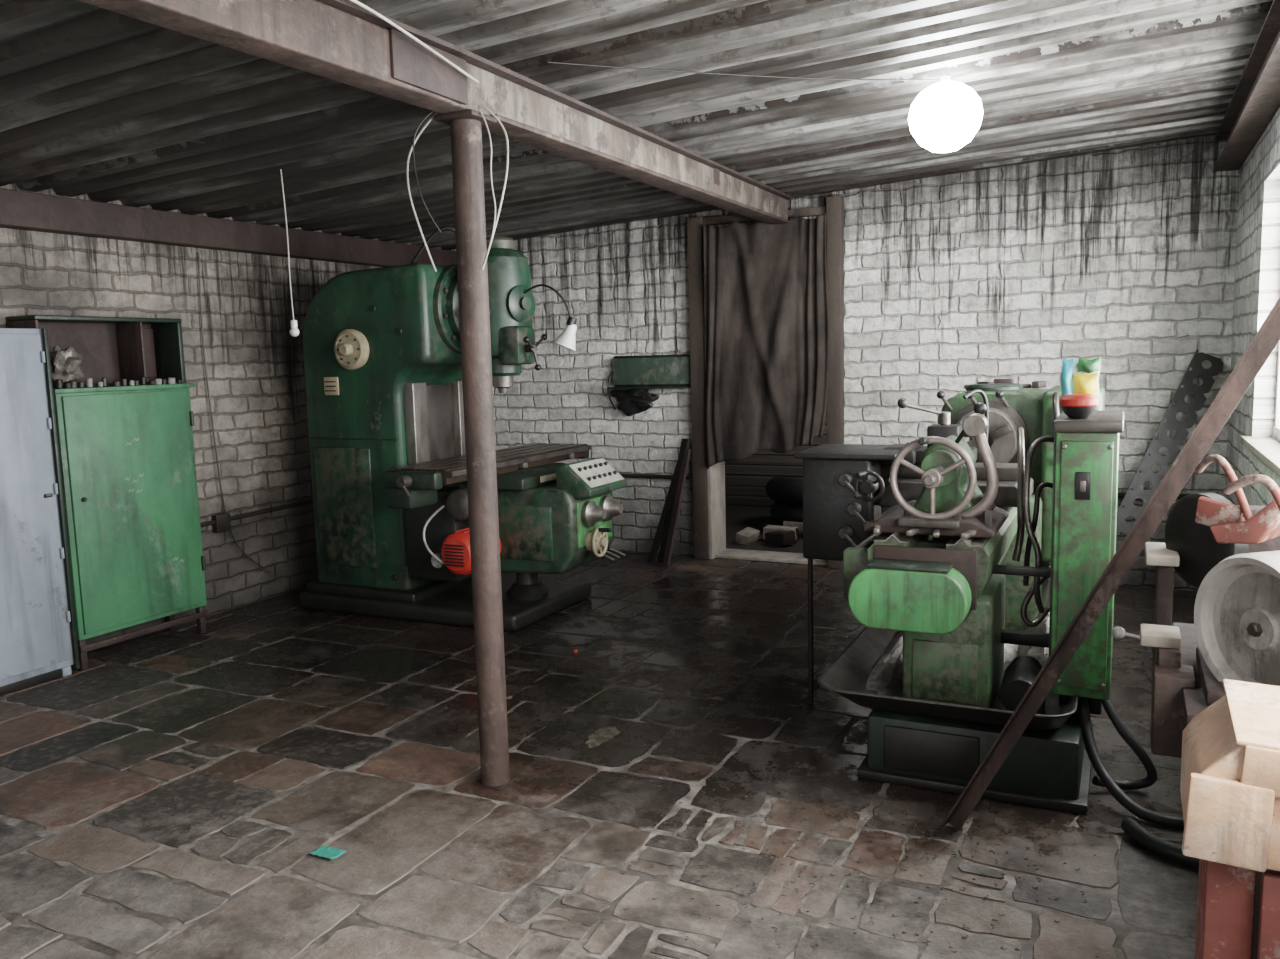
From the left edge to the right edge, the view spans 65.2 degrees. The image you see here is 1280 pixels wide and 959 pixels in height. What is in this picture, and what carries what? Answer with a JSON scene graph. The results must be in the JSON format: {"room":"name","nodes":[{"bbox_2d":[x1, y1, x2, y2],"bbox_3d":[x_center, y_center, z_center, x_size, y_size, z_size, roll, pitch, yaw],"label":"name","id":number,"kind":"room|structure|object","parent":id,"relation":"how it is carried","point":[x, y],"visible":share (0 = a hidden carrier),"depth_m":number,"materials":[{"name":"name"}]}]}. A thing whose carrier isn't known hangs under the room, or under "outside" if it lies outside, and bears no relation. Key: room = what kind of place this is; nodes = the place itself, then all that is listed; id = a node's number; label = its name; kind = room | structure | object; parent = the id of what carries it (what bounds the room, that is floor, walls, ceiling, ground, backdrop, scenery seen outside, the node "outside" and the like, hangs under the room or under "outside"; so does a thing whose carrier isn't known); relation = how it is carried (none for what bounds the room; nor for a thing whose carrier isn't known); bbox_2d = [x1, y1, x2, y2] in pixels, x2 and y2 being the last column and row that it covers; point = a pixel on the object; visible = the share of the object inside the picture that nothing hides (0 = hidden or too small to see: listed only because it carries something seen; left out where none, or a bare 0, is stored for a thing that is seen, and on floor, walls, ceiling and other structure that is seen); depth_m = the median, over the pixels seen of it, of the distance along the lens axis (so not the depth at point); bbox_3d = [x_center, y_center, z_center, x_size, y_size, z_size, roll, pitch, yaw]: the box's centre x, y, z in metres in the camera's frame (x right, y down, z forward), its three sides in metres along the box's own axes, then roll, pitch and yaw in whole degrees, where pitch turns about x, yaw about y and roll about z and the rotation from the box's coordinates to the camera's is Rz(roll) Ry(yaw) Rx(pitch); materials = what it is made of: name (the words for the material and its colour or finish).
{"room":"metal workshop","nodes":[
{"label":"metal workshop","id":0,"kind":"room"},
{"bbox_2d":[0,183,440,656],"bbox_3d":[-3.993,-0.360,4.646,0.250,3.110,10.100,2,8,26],"label":"wall","id":1,"kind":"structure","parent":0,"point":[255,367],"depth_m":6.82,"materials":[{"name":"white brick"}]},
{"bbox_2d":[6,315,186,387],"bbox_3d":[-3.126,-0.742,5.814,0.250,0.393,0.930,2,8,26],"label":"upper cabinet","id":2,"kind":"object","parent":1,"relation":"attached to","point":[81,348],"visible":0.72,"depth_m":5.94,"materials":[{"name":"metal"}]},
{"bbox_2d":[211,513,230,532],"bbox_3d":[-2.828,0.292,6.755,0.050,0.120,0.120,2,8,26],"label":"junction box","id":3,"kind":"object","parent":1,"relation":"attached to","point":[223,521],"visible":1,"depth_m":6.73,"materials":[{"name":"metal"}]},
{"bbox_2d":[0,188,456,266],"bbox_3d":[-3.838,-1.329,4.462,0.120,0.190,10.040,2,8,26],"label":"ceiling beam","id":4,"kind":"structure","parent":1,"relation":"attached to","point":[21,210],"depth_m":6.35,"materials":[{"name":"metal"}]},
{"bbox_2d":[200,499,312,526],"bbox_3d":[-2.328,0.125,7.766,0.028,0.067,3.000,2,8,26],"label":"conduit","id":5,"kind":"object","parent":1,"relation":"attached to","point":[263,511],"depth_m":7.06,"materials":[{"name":"black metal"}]},
{"bbox_2d":[198,252,270,572],"bbox_3d":[-2.752,-0.408,6.795,0.023,2.204,0.382,4,9,35],"label":"cable","id":6,"kind":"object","parent":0,"point":[198,252],"depth_m":6.64,"materials":[{"name":"black rubber"}]},
{"bbox_2d":[0,506,1198,958],"bbox_3d":[-0.465,1.192,4.752,6.600,0.200,13.014,2,8,26],"label":"floor","id":7,"kind":"structure","parent":0,"point":[169,796],"depth_m":3.71,"materials":[{"name":"stone"}]},
{"bbox_2d":[0,328,79,695],"bbox_3d":[-3.497,0.196,4.979,0.365,1.880,1.090,2,8,26],"label":"locker","id":8,"kind":"object","parent":7,"relation":"on","point":[36,642],"visible":1,"depth_m":5.24,"materials":[{"name":"grey metal"}]},
{"bbox_2d":[47,383,207,670],"bbox_3d":[-3.056,0.233,5.894,0.365,1.560,0.900,2,8,26],"label":"cabinet","id":9,"kind":"object","parent":7,"relation":"on","point":[127,453],"visible":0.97,"depth_m":5.76,"materials":[{"name":"metal"}]},
{"bbox_2d":[55,376,181,388],"bbox_3d":[-2.966,-0.561,5.724,0.078,0.055,0.801,2,8,26],"label":"drill bits","id":10,"kind":"object","parent":9,"relation":"on","point":[59,384],"visible":0.98,"depth_m":5.66,"materials":[{"name":"metal"}]},
{"bbox_2d":[308,845,346,859],"bbox_3d":[-1.060,1.264,3.393,0.115,0.009,0.064,2,8,26],"label":"rag","id":11,"kind":"object","parent":7,"relation":"on","point":[324,851],"visible":1,"depth_m":3.39,"materials":[{"name":"fabric"}]},
{"bbox_2d":[299,226,626,631],"bbox_3d":[-1.153,-0.388,6.721,1.831,2.492,2.318,-8,9,-42],"label":"machine","id":12,"kind":"object","parent":7,"relation":"on","point":[382,346],"visible":0.87,"depth_m":6.43,"materials":[{"name":"metal"}]},
{"bbox_2d":[443,544,463,546],"bbox_3d":[-1.115,0.395,5.973,0.140,0.008,0.010,2,8,26],"label":"grille","id":13,"kind":"object","parent":12,"relation":"attached to","point":[444,545],"depth_m":5.98,"materials":[{"name":"metal"}]},
{"bbox_2d":[443,547,463,549],"bbox_3d":[-1.114,0.415,5.975,0.140,0.008,0.010,2,8,26],"label":"grille","id":14,"kind":"object","parent":12,"relation":"attached to","point":[444,548],"depth_m":5.98,"materials":[{"name":"metal"}]},
{"bbox_2d":[444,551,463,553],"bbox_3d":[-1.114,0.435,5.978,0.140,0.008,0.010,2,8,26],"label":"grille","id":15,"kind":"object","parent":12,"relation":"attached to","point":[445,552],"depth_m":5.98,"materials":[{"name":"metal"}]},
{"bbox_2d":[444,554,463,556],"bbox_3d":[-1.113,0.455,5.980,0.140,0.008,0.010,2,8,26],"label":"grille","id":16,"kind":"object","parent":12,"relation":"attached to","point":[445,555],"depth_m":5.98,"materials":[{"name":"metal"}]},
{"bbox_2d":[444,557,463,559],"bbox_3d":[-1.113,0.474,5.982,0.140,0.008,0.010,2,8,26],"label":"grille","id":17,"kind":"object","parent":12,"relation":"attached to","point":[445,558],"depth_m":5.98,"materials":[{"name":"metal"}]},
{"bbox_2d":[444,561,463,563],"bbox_3d":[-1.112,0.494,5.985,0.140,0.008,0.010,2,8,26],"label":"grille","id":18,"kind":"object","parent":12,"relation":"attached to","point":[445,562],"depth_m":5.99,"materials":[{"name":"metal"}]},
{"bbox_2d":[444,564,463,566],"bbox_3d":[-1.112,0.514,5.987,0.140,0.008,0.010,2,8,26],"label":"grille","id":19,"kind":"object","parent":12,"relation":"attached to","point":[447,565],"depth_m":5.99,"materials":[{"name":"metal"}]},
{"bbox_2d":[524,284,576,350],"bbox_3d":[-0.613,-1.004,6.234,0.460,0.421,0.146,2,8,26],"label":"lamp","id":20,"kind":"object","parent":12,"relation":"attached to","point":[567,339],"depth_m":6.23,"materials":[{"name":"white plastic"}]},
{"bbox_2d":[450,118,515,789],"bbox_3d":[-0.602,-0.053,3.795,0.120,2.520,0.120,2,8,26],"label":"support post","id":21,"kind":"object","parent":7,"relation":"on","point":[466,134],"depth_m":3.74,"materials":[{"name":"metal"}]},
{"bbox_2d":[77,0,788,223],"bbox_3d":[-0.959,-1.307,2.997,0.238,0.353,9.938,2,8,24],"label":"steel roof beam","id":22,"kind":"object","parent":21,"relation":"on","point":[315,37],"depth_m":3.35,"materials":[{"name":"metal"}]},
{"bbox_2d":[317,0,459,53],"bbox_3d":[-1.874,-1.086,0.991,0.260,0.116,5.502,2,8,26],"label":"flange","id":23,"kind":"object","parent":22,"relation":"attached to","point":[347,6],"depth_m":3.10,"materials":[{"name":"metal"}]},
{"bbox_2d":[388,29,467,104],"bbox_3d":[-0.696,-1.362,3.316,0.020,0.150,0.400,2,8,26],"label":"plate","id":24,"kind":"object","parent":22,"relation":"attached to","point":[413,64],"visible":0.98,"depth_m":3.29,"materials":[{"name":"metal"}]},
{"bbox_2d":[350,0,508,271],"bbox_3d":[-1.039,-1.035,2.807,0.350,0.766,1.961,2,8,25],"label":"wires","id":25,"kind":"object","parent":22,"relation":"hanging from","point":[354,1],"visible":0.94,"depth_m":3.60,"materials":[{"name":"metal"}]},
{"bbox_2d":[451,47,792,199],"bbox_3d":[0.171,-1.783,5.465,0.200,0.103,4.435,2,8,23],"label":"flange","id":26,"kind":"object","parent":22,"relation":"on","point":[471,58],"visible":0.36,"depth_m":4.39,"materials":[{"name":"metal"}]},
{"bbox_2d":[713,168,719,184],"bbox_3d":[0.424,-1.825,5.991,0.080,0.120,0.100,2,8,26],"label":"packer","id":27,"kind":"object","parent":22,"relation":"attached to","point":[716,171],"visible":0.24,"depth_m":5.97,"materials":[{"name":"metal"}]},
{"bbox_2d":[434,109,496,124],"bbox_3d":[-0.635,-1.312,3.641,0.170,0.020,0.160,2,8,26],"label":"plate","id":28,"kind":"object","parent":21,"relation":"on","point":[446,118],"visible":0.64,"depth_m":3.59,"materials":[{"name":"metal"}]},
{"bbox_2d":[585,726,619,747],"bbox_3d":[-0.173,1.130,4.389,0.120,0.006,0.262,2,8,26],"label":"rag","id":29,"kind":"object","parent":7,"relation":"on","point":[595,739],"visible":1,"depth_m":4.39,"materials":[{"name":"beige fabric"}]},
{"bbox_2d":[648,439,690,565],"bbox_3d":[0.257,0.172,7.983,0.353,0.979,0.236,-7,9,-37],"label":"bars","id":30,"kind":"object","parent":7,"relation":"on","point":[667,526],"visible":1,"depth_m":7.97,"materials":[{"name":"black metal"}]},
{"bbox_2d":[687,217,708,559],"bbox_3d":[0.479,-0.705,8.020,0.120,2.720,0.097,2,8,26],"label":"post","id":31,"kind":"object","parent":7,"relation":"on","point":[694,224],"visible":0.94,"depth_m":7.97,"materials":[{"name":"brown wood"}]},
{"bbox_2d":[703,206,825,225],"bbox_3d":[0.952,-2.011,7.635,0.990,0.060,0.057,2,8,26],"label":"board","id":32,"kind":"object","parent":31,"relation":"attached to","point":[812,211],"visible":0.54,"depth_m":7.67,"materials":[{"name":"brown wood"}]},
{"bbox_2d":[703,213,828,468],"bbox_3d":[0.941,-1.011,7.636,1.011,1.916,0.113,2,8,26],"label":"door curtain","id":33,"kind":"object","parent":32,"relation":"hanging from","point":[767,373],"visible":1,"depth_m":7.62,"materials":[{"name":"fabric"}]},
{"bbox_2d":[703,272,725,558],"bbox_3d":[0.611,-0.511,8.129,0.035,2.300,0.320,2,8,26],"label":"post","id":34,"kind":"object","parent":7,"relation":"on","point":[715,473],"visible":0.28,"depth_m":8.16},
{"bbox_2d":[735,521,802,545],"bbox_3d":[1.500,0.478,8.890,1.118,0.177,0.847,2,8,26],"label":"rubble pile","id":35,"kind":"object","parent":7,"relation":"on","point":[787,534],"visible":0.34,"depth_m":8.78,"materials":[{"name":"stone"}]},
{"bbox_2d":[715,548,826,565],"bbox_3d":[1.088,0.625,8.096,0.990,0.030,0.280,2,8,26],"label":"threshold","id":36,"kind":"object","parent":7,"relation":"on","point":[738,554],"visible":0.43,"depth_m":8.07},
{"bbox_2d":[765,477,802,525],"bbox_3d":[1.635,0.194,9.653,0.847,0.478,0.800,2,8,26],"label":"tyre","id":37,"kind":"object","parent":7,"relation":"on","point":[787,492],"visible":0.38,"depth_m":9.39,"materials":[{"name":"black rubber"}]},
{"bbox_2d":[511,761,1098,958],"bbox_3d":[0.505,1.248,3.221,1.778,0.007,1.218,2,8,26],"label":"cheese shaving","id":38,"kind":"object","parent":7,"relation":"on","point":[629,761],"visible":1,"depth_m":3.26,"materials":[{"name":"metal"}]},
{"bbox_2d":[826,196,843,568],"bbox_3d":[1.472,-0.702,7.536,0.110,2.780,0.097,2,8,26],"label":"post","id":39,"kind":"object","parent":7,"relation":"on","point":[834,205],"visible":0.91,"depth_m":7.43,"materials":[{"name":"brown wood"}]},
{"bbox_2d":[794,379,1198,866],"bbox_3d":[1.497,0.327,4.488,1.585,1.480,2.769,0,7,12],"label":"metal turning lathe","id":40,"kind":"object","parent":7,"relation":"on","point":[947,572],"visible":0.97,"depth_m":3.77,"materials":[{"name":"metal"}]},
{"bbox_2d":[1059,357,1100,418],"bbox_3d":[1.608,-0.335,3.660,0.136,0.218,0.183,2,8,26],"label":"pack","id":41,"kind":"object","parent":40,"relation":"on","point":[1079,378],"visible":1,"depth_m":3.67,"materials":[{"name":"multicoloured plastic"}]},
{"bbox_2d":[1080,481,1085,491],"bbox_3d":[1.580,0.024,3.568,0.020,0.040,0.016,2,8,26],"label":"switch","id":42,"kind":"object","parent":40,"relation":"attached to","point":[1082,483],"depth_m":3.56,"materials":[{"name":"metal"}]},
{"bbox_2d":[1075,472,1090,499],"bbox_3d":[1.586,0.023,3.580,0.050,0.100,0.012,2,8,26],"label":"switch plate","id":43,"kind":"object","parent":40,"relation":"attached to","point":[1082,479],"depth_m":3.57,"materials":[{"name":"black plastic"}]},
{"bbox_2d":[1053,411,1123,432],"bbox_3d":[1.717,-0.223,3.812,0.230,0.045,0.590,2,8,26],"label":"tray","id":44,"kind":"object","parent":40,"relation":"on","point":[1099,421],"depth_m":3.57,"materials":[{"name":"metal"}]},
{"bbox_2d":[1059,393,1098,418],"bbox_3d":[1.599,-0.269,3.645,0.132,0.090,0.132,2,8,26],"label":"bowl","id":45,"kind":"object","parent":44,"relation":"on","point":[1075,405],"depth_m":3.60,"materials":[{"name":"red paint"}]},
{"bbox_2d":[942,297,1279,829],"bbox_3d":[1.454,0.245,3.009,1.094,2.019,0.050,4,9,39],"label":"support beam","id":46,"kind":"structure","parent":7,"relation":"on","point":[1267,337],"depth_m":3.01,"materials":[{"name":"metal"}]},
{"bbox_2d":[1116,350,1222,550],"bbox_3d":[3.294,-0.025,6.470,0.901,1.605,0.097,-2,7,-6],"label":"metal beam","id":47,"kind":"structure","parent":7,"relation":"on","point":[1198,392],"depth_m":6.45,"materials":[{"name":"grey metal"}]},
{"bbox_2d":[1111,542,1279,958],"bbox_3d":[1.496,0.762,2.546,0.558,1.090,0.820,2,8,26],"label":"pedestal","id":48,"kind":"object","parent":7,"relation":"on","point":[1178,697],"visible":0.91,"depth_m":2.45,"materials":[{"name":"metal"}]},
{"bbox_2d":[1165,455,1279,704],"bbox_3d":[1.537,0.209,2.404,0.409,0.535,0.828,1,7,19],"label":"grinder","id":49,"kind":"object","parent":48,"relation":"on","point":[1226,550],"visible":0.97,"depth_m":2.31,"materials":[{"name":"metal"}]},
{"bbox_2d":[1180,679,1279,958],"bbox_3d":[1.184,0.903,1.775,0.423,1.013,0.300,2,8,26],"label":"cardboard box","id":50,"kind":"object","parent":7,"relation":"on","point":[1230,781],"visible":1,"depth_m":1.69,"materials":[{"name":"beige cardboard"}]},
{"bbox_2d":[0,0,1273,249],"bbox_3d":[-1.171,-1.530,3.103,6.700,0.402,10.691,2,8,26],"label":"ceiling","id":51,"kind":"structure","parent":0,"point":[104,105],"depth_m":4.57,"materials":[{"name":"grey metal"}]},
{"bbox_2d":[280,169,298,336],"bbox_3d":[-1.922,-1.237,5.478,0.052,0.901,0.052,2,8,26],"label":"cord","id":52,"kind":"object","parent":51,"relation":"hanging from","point":[294,331],"visible":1,"depth_m":5.50,"materials":[{"name":"white plastic"}]},
{"bbox_2d":[290,320,297,327],"bbox_3d":[-1.912,-0.858,5.525,0.036,0.045,0.036,2,8,26],"label":"socket","id":53,"kind":"object","parent":52,"relation":"attached to","point":[293,323],"depth_m":5.51,"materials":[{"name":"white plastic"}]},
{"bbox_2d":[547,61,940,79],"bbox_3d":[0.506,-1.692,4.148,1.204,0.106,1.454,2,8,26],"label":"cable","id":54,"kind":"object","parent":51,"relation":"attached to","point":[547,61],"depth_m":4.14,"materials":[{"name":"grey plastic"}]},
{"bbox_2d":[908,75,982,152],"bbox_3d":[1.399,-1.673,4.583,0.330,0.340,0.330,2,8,26],"label":"bulb","id":55,"kind":"object","parent":54,"relation":"hanging from","point":[945,116],"depth_m":4.47,"materials":[{"name":"white glass"}]},
{"bbox_2d":[725,408,826,507],"bbox_3d":[1.524,-1.074,9.283,4.200,3.110,2.650,2,8,26],"label":"wall","id":56,"kind":"structure","parent":0,"point":[746,479],"depth_m":10.81,"materials":[{"name":"brown wood"}]},
{"bbox_2d":[452,134,1239,590],"bbox_3d":[1.118,-0.891,7.881,6.600,3.110,0.250,2,8,26],"label":"wall","id":57,"kind":"structure","parent":0,"point":[1124,257],"depth_m":7.10,"materials":[{"name":"white brick"}]},
{"bbox_2d":[607,354,690,388],"bbox_3d":[0.072,-0.878,8.155,0.700,0.270,0.165,2,8,26],"label":"shelf box","id":58,"kind":"object","parent":57,"relation":"attached to","point":[652,371],"visible":0.83,"depth_m":8.17,"materials":[{"name":"green metal"}]},
{"bbox_2d":[607,372,658,415],"bbox_3d":[-0.068,-0.717,8.251,0.465,0.394,0.154,2,8,26],"label":"rag","id":59,"kind":"object","parent":58,"relation":"hanging from","point":[632,401],"visible":0.97,"depth_m":8.21,"materials":[{"name":"fabric"}]},
{"bbox_2d":[620,473,688,478],"bbox_3d":[-0.232,-0.038,8.482,1.400,0.030,0.032,2,8,26],"label":"conduit","id":60,"kind":"object","parent":57,"relation":"attached to","point":[622,474],"visible":0.42,"depth_m":8.32,"materials":[{"name":"metal"}]},
{"bbox_2d":[1117,493,1188,498],"bbox_3d":[2.694,0.099,7.072,2.401,0.074,0.036,2,8,26],"label":"conduit","id":61,"kind":"object","parent":57,"relation":"attached to","point":[1120,495],"visible":0.02,"depth_m":6.77,"materials":[{"name":"metal"}]},
{"bbox_2d":[1225,106,1279,505],"bbox_3d":[1.722,-0.171,1.883,0.250,3.110,10.100,2,8,26],"label":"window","id":62,"kind":"structure","parent":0,"point":[1257,262],"depth_m":5.24,"materials":[{"name":"white brick"}]},
{"bbox_2d":[1213,0,1279,171],"bbox_3d":[1.517,-1.444,1.833,0.140,0.200,10.040,2,8,26],"label":"roof beam","id":63,"kind":"structure","parent":62,"relation":"attached to","point":[1255,100],"depth_m":4.74,"materials":[{"name":"metal"}]},
{"bbox_2d":[1240,436,1279,476],"bbox_3d":[2.705,-0.062,4.164,0.140,0.037,2.460,2,8,26],"label":"sill","id":64,"kind":"structure","parent":62,"relation":"attached to","point":[1267,449],"depth_m":4.67,"materials":[{"name":"white paint"}]},
{"bbox_2d":[1273,426,1279,440],"bbox_3d":[2.798,-0.105,4.113,0.070,0.060,2.400,2,8,26],"label":"frame","id":65,"kind":"object","parent":62,"relation":"attached to","point":[1276,429],"visible":1,"depth_m":5.07,"materials":[{"name":"white ceramic"}]},
{"bbox_2d":[1274,341,1279,425],"bbox_3d":[3.293,-0.862,5.086,0.060,1.180,0.050,2,8,26],"label":"mullion","id":66,"kind":"object","parent":65,"relation":"on","point":[1277,401],"visible":1,"depth_m":5.13,"materials":[{"name":"white ceramic"}]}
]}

